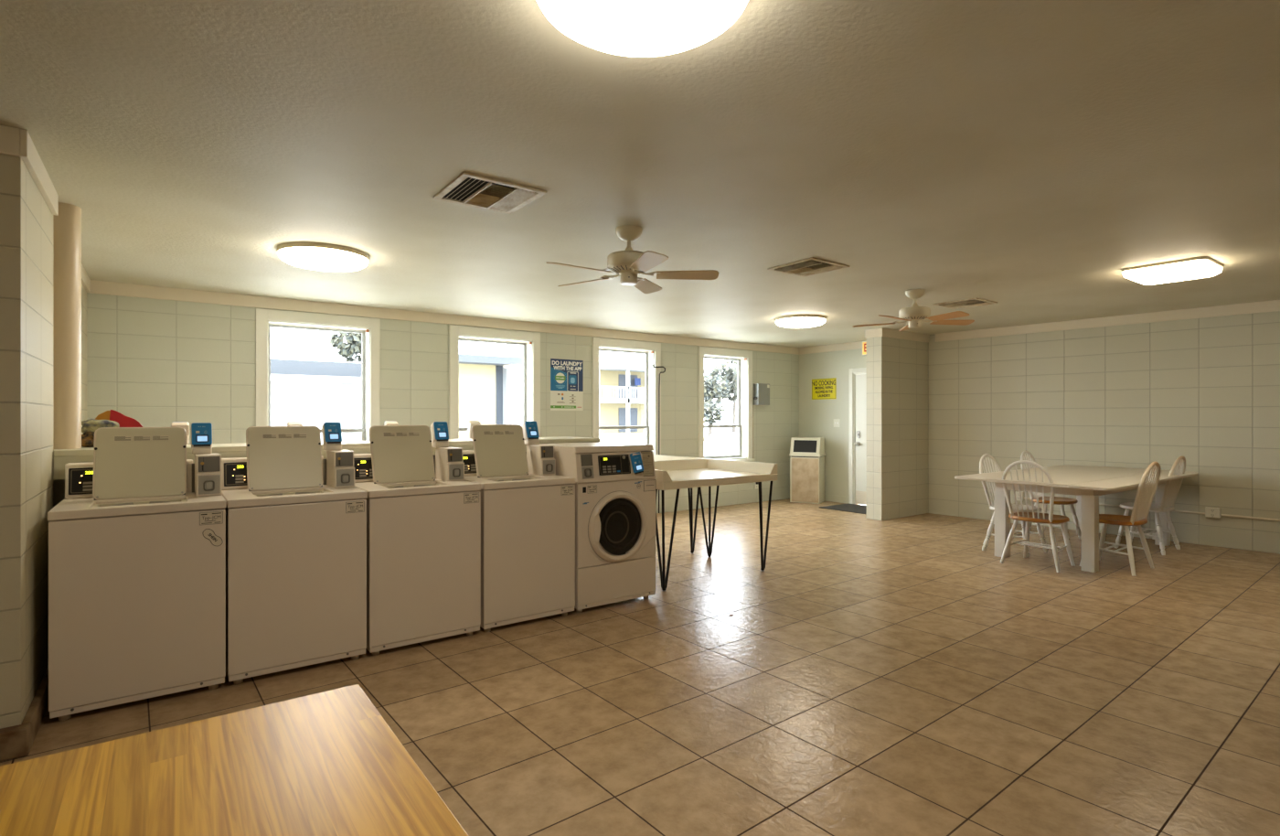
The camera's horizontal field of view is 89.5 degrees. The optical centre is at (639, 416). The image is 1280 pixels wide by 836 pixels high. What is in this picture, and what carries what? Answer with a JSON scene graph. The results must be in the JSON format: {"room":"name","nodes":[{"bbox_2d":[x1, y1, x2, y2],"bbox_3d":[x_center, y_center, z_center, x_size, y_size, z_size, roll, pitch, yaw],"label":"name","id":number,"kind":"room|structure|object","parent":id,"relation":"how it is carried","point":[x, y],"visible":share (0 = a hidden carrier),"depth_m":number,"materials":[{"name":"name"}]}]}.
{"room":"laundry","nodes":[
{"label":"laundry","id":0,"kind":"room"},
{"bbox_2d":[0,153,86,728],"bbox_3d":[-2.954,0.095,0.928,2.745,2.450,9.000,0,0,-36],"label":"wall","id":1,"kind":"structure","parent":0,"point":[26,218],"depth_m":2.63,"materials":[{"name":"paint"}]},
{"bbox_2d":[0,666,48,761],"bbox_3d":[-3.716,1.265,2.156,2.575,0.110,1.000,0,0,-36],"label":"baseboard","id":2,"kind":"structure","parent":1,"relation":"attached to","point":[16,741],"depth_m":2.52,"materials":[{"name":"brown tile"}]},
{"bbox_2d":[0,125,58,215],"bbox_3d":[-3.719,-1.077,2.153,2.567,0.107,0.922,0,0,-36],"label":"trim","id":3,"kind":"structure","parent":1,"relation":"attached to","point":[15,142],"depth_m":2.62,"materials":[{"name":"beige paint"}]},
{"bbox_2d":[81,263,90,292],"bbox_3d":[-3.789,-1.077,4.300,0.022,0.107,2.538,0,0,-36],"label":"trim","id":4,"kind":"structure","parent":1,"relation":"attached to","point":[85,279],"depth_m":5.04,"materials":[{"name":"beige paint"}]},
{"bbox_2d":[86,292,799,512],"bbox_3d":[-1.878,0.095,7.436,12.200,2.450,0.200,0,0,-36],"label":"wall","id":5,"kind":"structure","parent":0,"point":[152,362],"depth_m":6.75,"materials":[{"name":"paint"}]},
{"bbox_2d":[89,279,799,440],"bbox_3d":[-1.022,-0.230,8.036,8.910,1.800,0.250,0,0,-36],"label":"trim","id":6,"kind":"structure","parent":5,"relation":"in","point":[264,317],"depth_m":6.55,"materials":[{"name":"white paint"}]},
{"bbox_2d":[449,324,540,438],"bbox_3d":[-1.706,-0.172,7.532,1.150,1.685,0.250,0,0,-36],"label":"window","id":7,"kind":"structure","parent":5,"relation":"in","point":[530,341],"depth_m":7.59,"materials":[{"name":"white paint"}]},
{"bbox_2d":[550,358,583,410],"bbox_3d":[-0.906,-0.397,8.023,0.462,0.634,0.006,0,0,-36],"label":"poster","id":8,"kind":"object","parent":5,"relation":"attached to","point":[566,375],"visible":1,"depth_m":8.02,"materials":[{"name":"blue paper"}]},
{"bbox_2d":[592,337,661,454],"bbox_3d":[-0.212,-0.172,8.632,1.140,1.685,0.250,0,0,-36],"label":"window","id":9,"kind":"structure","parent":5,"relation":"in","point":[652,351],"depth_m":8.83,"materials":[{"name":"white paint"}]},
{"bbox_2d":[698,346,754,460],"bbox_3d":[1.234,-0.172,9.698,1.135,1.685,0.250,0,0,-36],"label":"window","id":10,"kind":"structure","parent":5,"relation":"in","point":[744,365],"depth_m":9.90,"materials":[{"name":"white paint"}]},
{"bbox_2d":[752,405,753,458],"bbox_3d":[1.754,0.390,9.973,0.034,1.140,0.012,0,0,-36],"label":"cable","id":11,"kind":"object","parent":5,"relation":"attached to","point":[752,405],"visible":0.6,"depth_m":9.96,"materials":[{"name":"beige paint"}]},
{"bbox_2d":[753,383,769,405],"bbox_3d":[1.871,-0.352,10.001,0.302,0.330,0.116,0,0,-36],"label":"electrical box","id":12,"kind":"object","parent":5,"relation":"attached to","point":[761,390],"visible":1,"depth_m":9.95,"materials":[{"name":"grey metal"}]},
{"bbox_2d":[0,0,1279,348],"bbox_3d":[0.917,-1.205,3.812,12.400,0.150,9.450,0,0,-36],"label":"ceiling","id":13,"kind":"structure","parent":0,"point":[1020,155],"depth_m":2.75,"materials":[{"name":"paint"}]},
{"bbox_2d":[277,242,369,271],"bbox_3d":[-2.179,-1.082,4.457,0.572,0.094,0.572,0,0,-36],"label":"ceiling lamp","id":14,"kind":"object","parent":13,"relation":"attached to","point":[318,256],"visible":1,"depth_m":4.29,"materials":[{"name":"white plastic"}]},
{"bbox_2d":[433,171,546,213],"bbox_3d":[-0.764,-1.121,3.269,0.430,0.017,0.430,0,0,-36],"label":"ceiling vent","id":15,"kind":"object","parent":13,"relation":"in","point":[470,189],"visible":1,"depth_m":3.24,"materials":[{"name":"metal"}]},
{"bbox_2d":[545,224,719,293],"bbox_3d":[-0.098,-0.963,3.860,0.998,0.332,1.045,0,0,-36],"label":"ceiling fan","id":16,"kind":"object","parent":13,"relation":"hanging from","point":[628,263],"visible":1,"depth_m":3.83,"materials":[{"name":"white metal"}]},
{"bbox_2d":[536,0,748,56],"bbox_3d":[0.007,-1.082,1.651,0.572,0.094,0.572,0,0,-36],"label":"ceiling lamp","id":17,"kind":"object","parent":13,"relation":"attached to","point":[622,27],"visible":1,"depth_m":1.71,"materials":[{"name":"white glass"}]},
{"bbox_2d":[774,314,826,328],"bbox_3d":[1.834,-1.082,7.389,0.572,0.094,0.572,0,0,-36],"label":"ceiling lamp","id":18,"kind":"object","parent":13,"relation":"attached to","point":[794,321],"visible":1,"depth_m":7.20,"materials":[{"name":"white plastic"}]},
{"bbox_2d":[767,256,849,277],"bbox_3d":[1.266,-1.121,4.864,0.430,0.017,0.430,0,0,-36],"label":"ceiling vent","id":19,"kind":"object","parent":13,"relation":"in","point":[810,266],"visible":1,"depth_m":4.83,"materials":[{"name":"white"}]},
{"bbox_2d":[853,288,974,330],"bbox_3d":[2.445,-0.963,5.765,1.015,0.332,1.042,0,0,-36],"label":"ceiling fan","id":20,"kind":"object","parent":13,"relation":"hanging from","point":[914,314],"visible":1,"depth_m":5.73,"materials":[{"name":"beige metal"}]},
{"bbox_2d":[933,297,997,309],"bbox_3d":[3.227,-1.121,6.409,0.430,0.017,0.430,0,0,-36],"label":"ceiling vent","id":21,"kind":"object","parent":13,"relation":"in","point":[971,302],"visible":1,"depth_m":6.37,"materials":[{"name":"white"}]},
{"bbox_2d":[1120,256,1223,284],"bbox_3d":[4.014,-1.088,4.877,0.508,0.084,0.508,0,0,-36],"label":"ceiling lamp","id":22,"kind":"object","parent":13,"relation":"attached to","point":[1202,266],"visible":1,"depth_m":4.75,"materials":[{"name":"white plastic"}]},
{"bbox_2d":[0,498,1279,835],"bbox_3d":[0.932,1.380,3.792,12.400,0.120,9.400,0,0,-36],"label":"floor","id":23,"kind":"structure","parent":0,"point":[893,677],"depth_m":3.05,"materials":[{"name":"tile"}]},
{"bbox_2d":[47,422,226,720],"bbox_3d":[-2.467,0.676,3.216,0.644,1.288,0.694,0,0,-36],"label":"washing machine","id":24,"kind":"object","parent":23,"relation":"on","point":[137,534],"visible":1,"depth_m":2.98,"materials":[{"name":"white metal"}]},
{"bbox_2d":[111,501,169,505],"bbox_3d":[-2.398,0.460,3.102,0.240,0.080,0.239,0,0,-36],"label":"tub","id":25,"kind":"object","parent":24,"relation":"in","point":[113,503],"depth_m":3.18,"materials":[{"name":"silver metal"}]},
{"bbox_2d":[201,512,221,523],"bbox_3d":[-2.054,0.484,3.094,0.081,0.047,0.001,0,0,-36],"label":"print","id":26,"kind":"object","parent":24,"relation":"on","point":[207,517],"depth_m":3.09,"materials":[{"name":"white paper"}]},
{"bbox_2d":[170,421,189,444],"bbox_3d":[-2.886,0.676,4.466,0.644,1.288,0.694,0,0,-36],"label":"washing machine","id":27,"kind":"object","parent":23,"relation":"on","point":[184,424],"visible":0.07,"depth_m":4.18,"materials":[{"name":"white metal"}]},
{"bbox_2d":[0,683,468,835],"bbox_3d":[-0.902,0.945,0.230,1.850,0.750,1.500,0,0,-36],"label":"wooden table","id":28,"kind":"object","parent":23,"relation":"on","point":[328,762],"visible":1,"depth_m":1.00,"materials":[{"name":"brown wood"}]},
{"bbox_2d":[221,422,367,683],"bbox_3d":[-1.946,0.676,3.601,0.644,1.288,0.694,0,0,-36],"label":"washing machine","id":29,"kind":"object","parent":23,"relation":"on","point":[296,517],"visible":0.98,"depth_m":3.37,"materials":[{"name":"white metal"}]},
{"bbox_2d":[267,491,312,495],"bbox_3d":[-1.877,0.460,3.486,0.240,0.080,0.239,0,0,-36],"label":"tub","id":30,"kind":"object","parent":29,"relation":"in","point":[269,493],"depth_m":3.57,"materials":[{"name":"silver metal"}]},
{"bbox_2d":[287,421,302,426],"bbox_3d":[-2.353,0.676,4.858,0.644,1.288,0.694,0,0,-36],"label":"washing machine","id":31,"kind":"object","parent":23,"relation":"on","point":[289,423],"visible":0.04,"depth_m":4.56,"materials":[{"name":"metal"}]},
{"bbox_2d":[53,436,600,507],"bbox_3d":[-1.819,0.745,4.442,3.355,1.150,0.500,0,0,-36],"label":"ledge","id":32,"kind":"object","parent":23,"relation":"on","point":[61,457],"visible":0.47,"depth_m":3.73,"materials":[{"name":"beige"}]},
{"bbox_2d":[53,202,81,448],"bbox_3d":[-3.093,-0.480,3.460,0.152,1.298,0.152,0,0,-36],"label":"vent pipe","id":33,"kind":"object","parent":32,"relation":"on","point":[67,225],"visible":0.64,"depth_m":3.42,"materials":[{"name":"beige"}]},
{"bbox_2d":[81,431,94,447],"bbox_3d":[-3.083,0.122,3.674,0.206,0.090,0.228,0,0,-13],"label":"cloth bundle","id":34,"kind":"object","parent":32,"relation":"on","point":[88,437],"visible":0.3,"depth_m":3.58,"materials":[{"name":"brown fabric"}]},
{"bbox_2d":[81,418,119,433],"bbox_3d":[-3.084,0.053,3.690,0.174,0.084,0.165,0,0,-36],"label":"cloth bundle","id":35,"kind":"object","parent":34,"relation":"on","point":[90,424],"visible":0.68,"depth_m":3.62,"materials":[{"name":"beige fabric"}]},
{"bbox_2d":[95,409,143,426],"bbox_3d":[-3.051,0.063,3.819,0.310,0.211,0.130,0,0,-36],"label":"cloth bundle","id":36,"kind":"object","parent":32,"relation":"on","point":[123,421],"visible":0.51,"depth_m":3.78,"materials":[{"name":"red fabric"}]},
{"bbox_2d":[384,420,398,425],"bbox_3d":[-1.819,0.676,5.252,0.644,1.288,0.694,0,0,-36],"label":"washing machine","id":37,"kind":"object","parent":23,"relation":"on","point":[387,422],"visible":0.02,"depth_m":4.96,"materials":[{"name":"metal"}]},
{"bbox_2d":[353,421,480,655],"bbox_3d":[-1.421,0.676,3.987,0.644,1.288,0.694,0,0,-36],"label":"washing machine","id":38,"kind":"object","parent":23,"relation":"on","point":[423,517],"visible":0.98,"depth_m":3.76,"materials":[{"name":"white metal"}]},
{"bbox_2d":[393,484,429,488],"bbox_3d":[-1.352,0.460,3.873,0.240,0.080,0.239,0,0,-36],"label":"tub","id":39,"kind":"object","parent":38,"relation":"in","point":[394,485],"depth_m":3.96,"materials":[{"name":"silver metal"}]},
{"bbox_2d":[466,420,481,438],"bbox_3d":[-1.280,0.676,5.649,0.644,1.288,0.694,0,0,-36],"label":"washing machine","id":40,"kind":"object","parent":23,"relation":"on","point":[471,423],"visible":0.05,"depth_m":5.34,"materials":[{"name":"metal"}]},
{"bbox_2d":[462,421,575,631],"bbox_3d":[-0.891,0.676,4.378,0.644,1.288,0.694,0,0,-36],"label":"washing machine","id":41,"kind":"object","parent":23,"relation":"on","point":[528,510],"visible":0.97,"depth_m":4.15,"materials":[{"name":"beige metal"}]},
{"bbox_2d":[539,441,655,612],"bbox_3d":[-0.343,0.760,4.762,0.663,1.119,0.722,0,0,-36],"label":"washer","id":42,"kind":"object","parent":23,"relation":"on","point":[614,484],"visible":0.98,"depth_m":4.48,"materials":[{"name":"white metal"}]},
{"bbox_2d":[598,498,640,554],"bbox_3d":[-0.132,0.755,4.497,0.406,0.406,0.017,0,0,-36],"label":"washing machine door","id":43,"kind":"structure","parent":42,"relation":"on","point":[619,518],"depth_m":4.50,"materials":[{"name":"black glass"}]},
{"bbox_2d":[641,452,652,475],"bbox_3d":[0.056,0.337,4.667,0.091,0.163,0.002,0,-9,-36],"label":"print","id":44,"kind":"object","parent":42,"relation":"attached to","point":[648,455],"depth_m":4.67},
{"bbox_2d":[652,363,665,512],"bbox_3d":[0.260,0.298,8.800,0.226,2.021,0.017,0,0,-36],"label":"rod","id":45,"kind":"object","parent":23,"relation":"on","point":[653,364],"visible":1,"depth_m":8.79,"materials":[{"name":"black metal"}]},
{"bbox_2d":[653,454,700,553],"bbox_3d":[-0.135,0.859,6.217,1.250,0.922,0.880,0,0,-36],"label":"folding table","id":46,"kind":"object","parent":23,"relation":"on","point":[657,457],"visible":0.14,"depth_m":6.28,"materials":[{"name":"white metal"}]},
{"bbox_2d":[653,454,700,460],"bbox_3d":[-0.135,0.470,6.217,1.250,0.144,0.880,0,0,-36],"label":"tray","id":47,"kind":"object","parent":46,"relation":"on","point":[657,457],"depth_m":6.60,"materials":[{"name":"beige laminate"}]},
{"bbox_2d":[654,458,777,591],"bbox_3d":[0.413,0.859,5.503,1.250,0.922,0.880,0,0,-36],"label":"folding table","id":48,"kind":"object","parent":23,"relation":"on","point":[677,474],"visible":0.68,"depth_m":5.50,"materials":[{"name":"beige laminate"}]},
{"bbox_2d":[654,458,777,490],"bbox_3d":[0.413,0.470,5.503,1.250,0.144,0.880,0,0,-36],"label":"tray","id":49,"kind":"object","parent":48,"relation":"on","point":[677,474],"depth_m":5.51,"materials":[{"name":"beige laminate"}]},
{"bbox_2d":[789,437,826,503],"bbox_3d":[2.617,0.820,10.089,0.480,1.000,0.427,0,0,28],"label":"trash bin","id":50,"kind":"object","parent":23,"relation":"on","point":[806,453],"visible":1,"depth_m":9.93,"materials":[{"name":"beige plastic"}]},
{"bbox_2d":[789,437,826,457],"bbox_3d":[2.617,0.463,10.089,0.480,0.285,0.427,0,0,28],"label":"hood","id":51,"kind":"object","parent":50,"relation":"attached to","point":[800,446],"depth_m":9.95,"materials":[{"name":"beige plastic"}]},
{"bbox_2d":[819,502,866,513],"bbox_3d":[3.122,1.315,9.270,0.695,0.010,0.820,0,0,-36],"label":"door mat","id":52,"kind":"object","parent":23,"relation":"on","point":[849,507],"visible":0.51,"depth_m":9.29,"materials":[{"name":"grey fabric"}]},
{"bbox_2d":[979,453,1047,556],"bbox_3d":[3.671,0.848,6.389,0.489,0.944,0.503,0,0,-36],"label":"dining chair","id":53,"kind":"object","parent":23,"relation":"on","point":[1040,532],"visible":0.57,"depth_m":6.37,"materials":[{"name":"white paint"}]},
{"bbox_2d":[1000,459,1075,572],"bbox_3d":[3.539,0.848,5.757,0.503,0.944,0.490,0,0,-36],"label":"dining chair","id":54,"kind":"object","parent":23,"relation":"on","point":[1051,518],"visible":0.99,"depth_m":5.71,"materials":[{"name":"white wood"}]},
{"bbox_2d":[1020,450,1081,540],"bbox_3d":[4.442,0.848,7.007,0.489,0.944,0.503,0,0,-39],"label":"dining chair","id":55,"kind":"object","parent":23,"relation":"on","point":[1058,500],"visible":0.5,"depth_m":6.96,"materials":[{"name":"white wood"}]},
{"bbox_2d":[954,465,1198,572],"bbox_3d":[4.359,0.940,6.356,2.540,0.760,1.270,0,0,-36],"label":"dining table","id":56,"kind":"object","parent":23,"relation":"on","point":[1087,483],"visible":0.88,"depth_m":6.03,"materials":[{"name":"beige paint"}]},
{"bbox_2d":[1079,461,1160,575],"bbox_3d":[4.201,0.848,5.636,0.490,0.944,0.503,0,0,-36],"label":"dining chair","id":57,"kind":"object","parent":23,"relation":"on","point":[1146,493],"visible":0.82,"depth_m":5.52,"materials":[{"name":"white wood"}]},
{"bbox_2d":[1114,456,1185,554],"bbox_3d":[5.089,0.848,6.427,0.489,0.944,0.503,0,0,-36],"label":"dining chair","id":58,"kind":"object","parent":23,"relation":"on","point":[1172,486],"visible":0.8,"depth_m":6.32,"materials":[{"name":"white paint"}]},
{"bbox_2d":[799,348,866,497],"bbox_3d":[3.263,0.095,9.858,0.150,2.450,2.000,0,0,-36],"label":"wall","id":59,"kind":"structure","parent":0,"point":[816,417],"depth_m":10.08,"materials":[{"name":"beige paint"}]},
{"bbox_2d":[811,377,836,399],"bbox_3d":[2.906,-0.442,10.210,0.004,0.330,0.470,0,0,-36],"label":"warning sign","id":60,"kind":"object","parent":59,"relation":"attached to","point":[822,389],"visible":1,"depth_m":10.20,"materials":[{"name":"yellow plastic"}]},
{"bbox_2d":[799,341,862,354],"bbox_3d":[3.194,-1.077,9.806,0.022,0.107,1.958,0,0,-36],"label":"trim","id":61,"kind":"structure","parent":59,"relation":"attached to","point":[851,345],"depth_m":10.07,"materials":[{"name":"beige paint"}]},
{"bbox_2d":[833,418,839,426],"bbox_3d":[3.045,0.095,10.014,0.016,0.120,0.110,0,0,-36],"label":"light switch","id":62,"kind":"object","parent":59,"relation":"attached to","point":[836,421],"visible":1,"depth_m":10.02,"materials":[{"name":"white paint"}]},
{"bbox_2d":[824,493,849,502],"bbox_3d":[2.895,1.270,10.220,0.012,0.100,0.980,0,0,-36],"label":"baseboard","id":63,"kind":"structure","parent":59,"relation":"attached to","point":[827,497],"depth_m":10.00,"materials":[{"name":"beige paint"}]},
{"bbox_2d":[849,367,866,504],"bbox_3d":[3.520,0.295,9.463,0.205,2.050,0.980,0,0,-36],"label":"door","id":64,"kind":"structure","parent":59,"relation":"in","point":[858,377],"depth_m":9.73,"materials":[{"name":"white paint"}]},
{"bbox_2d":[862,341,866,355],"bbox_3d":[3.401,-1.015,9.463,0.052,0.210,0.320,0,0,-36],"label":"exit sign","id":65,"kind":"object","parent":59,"relation":"attached to","point":[864,343],"visible":0.32,"depth_m":9.54,"materials":[{"name":"white paint"}]},
{"bbox_2d":[866,336,927,520],"bbox_3d":[3.672,0.095,8.806,1.640,2.450,0.220,0,0,-36],"label":"wall partition","id":66,"kind":"structure","parent":0,"point":[897,369],"depth_m":8.43,"materials":[{"name":"paint"}]},
{"bbox_2d":[865,328,929,341],"bbox_3d":[3.469,-1.077,8.642,1.162,0.107,0.242,0,0,-36],"label":"trim","id":67,"kind":"structure","parent":66,"relation":"attached to","point":[877,332],"depth_m":8.40,"materials":[{"name":"beige paint"}]},
{"bbox_2d":[928,310,1279,553],"bbox_3d":[8.702,0.095,3.388,0.200,2.450,16.000,0,0,-40],"label":"wall","id":68,"kind":"structure","parent":0,"point":[1205,390],"depth_m":7.18,"materials":[{"name":"paint"}]},
{"bbox_2d":[1015,490,1023,500],"bbox_3d":[4.687,0.975,7.974,0.050,0.110,0.075,0,0,-40],"label":"wall outlet","id":69,"kind":"object","parent":68,"relation":"attached to","point":[1017,492],"visible":0.81,"depth_m":7.96,"materials":[{"name":"white paint"}]},
{"bbox_2d":[935,299,1279,341],"bbox_3d":[8.890,-1.077,2.991,0.022,0.107,15.150,0,0,-40],"label":"trim","id":70,"kind":"structure","parent":68,"relation":"attached to","point":[1273,305],"depth_m":7.18,"materials":[{"name":"beige paint"}]},
{"bbox_2d":[1023,496,1205,514],"bbox_3d":[5.268,0.995,7.301,0.022,0.021,1.698,0,0,-40],"label":"conduit","id":71,"kind":"object","parent":68,"relation":"attached to","point":[1109,505],"visible":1,"depth_m":6.81,"materials":[{"name":"white metal"}]},
{"bbox_2d":[1205,506,1220,518],"bbox_3d":[5.847,0.975,6.593,0.050,0.100,0.115,0,0,-40],"label":"wall outlet","id":72,"kind":"object","parent":68,"relation":"attached to","point":[1210,512],"visible":1,"depth_m":6.58,"materials":[{"name":"white paint"}]},
{"bbox_2d":[1221,513,1279,521],"bbox_3d":[7.082,0.995,5.140,0.022,0.021,3.682,0,0,-40],"label":"conduit","id":73,"kind":"object","parent":68,"relation":"attached to","point":[1222,515],"visible":1,"depth_m":6.38,"materials":[{"name":"beige metal"}]},
{"label":"outside","id":74,"kind":"structure","parent":0,"visible":0},
{"bbox_2d":[598,422,736,456],"bbox_3d":[-29.560,1.450,82.251,170.000,0.060,152.500,0,0,-36],"label":"ground","id":75,"kind":"structure","parent":74,"point":[726,447],"depth_m":42.51,"materials":[{"name":"grey concrete"}]},
{"bbox_2d":[270,358,361,441],"bbox_3d":[-11.084,-0.055,18.664,8.900,2.950,5.400,0,0,-36],"label":"building","id":76,"kind":"structure","parent":75,"relation":"on","point":[310,392],"depth_m":17.45,"materials":[{"name":"grey"}]},
{"bbox_2d":[328,331,361,362],"bbox_3d":[-15.728,-2.282,36.889,3.568,7.417,3.618,0,0,-36],"label":"leafy tree","id":77,"kind":"object","parent":75,"relation":"on","point":[352,346],"visible":0.32,"depth_m":36.14,"materials":[{"name":"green plant"}]},
{"bbox_2d":[458,343,522,438],"bbox_3d":[-4.168,-0.280,16.866,3.900,3.400,4.300,0,0,-36],"label":"building","id":78,"kind":"structure","parent":75,"relation":"on","point":[490,387],"depth_m":15.23,"materials":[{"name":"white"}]},
{"bbox_2d":[598,362,707,434],"bbox_3d":[-2.030,-1.480,59.559,12.600,5.800,10.700,0,0,-36],"label":"house","id":79,"kind":"structure","parent":75,"relation":"on","point":[621,386],"depth_m":55.16,"materials":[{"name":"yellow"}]},
{"bbox_2d":[600,436,736,443],"bbox_3d":[13.958,1.405,48.484,40.000,0.030,4.500,0,0,-36],"label":"dry grass strip","id":80,"kind":"object","parent":75,"relation":"on","point":[627,441],"visible":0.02,"depth_m":38.94,"materials":[{"name":"yellow plant"}]},
{"bbox_2d":[704,397,725,437],"bbox_3d":[4.822,0.028,45.022,2.314,2.787,2.421,0,0,16],"label":"leafy tree","id":81,"kind":"object","parent":75,"relation":"on","point":[710,408],"visible":0.68,"depth_m":44.53,"materials":[{"name":"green plant"}]},
{"bbox_2d":[704,374,731,434],"bbox_3d":[5.721,-1.035,51.968,3.483,4.917,3.277,0,0,-36],"label":"leafy tree","id":82,"kind":"object","parent":75,"relation":"on","point":[711,389],"visible":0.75,"depth_m":51.56,"materials":[{"name":"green plant"}]},
{"bbox_2d":[709,360,736,432],"bbox_3d":[8.299,-2.154,58.394,5.607,7.158,5.593,0,0,8],"label":"leafy tree","id":83,"kind":"object","parent":75,"relation":"on","point":[729,374],"visible":0.36,"depth_m":57.65,"materials":[{"name":"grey plant"}]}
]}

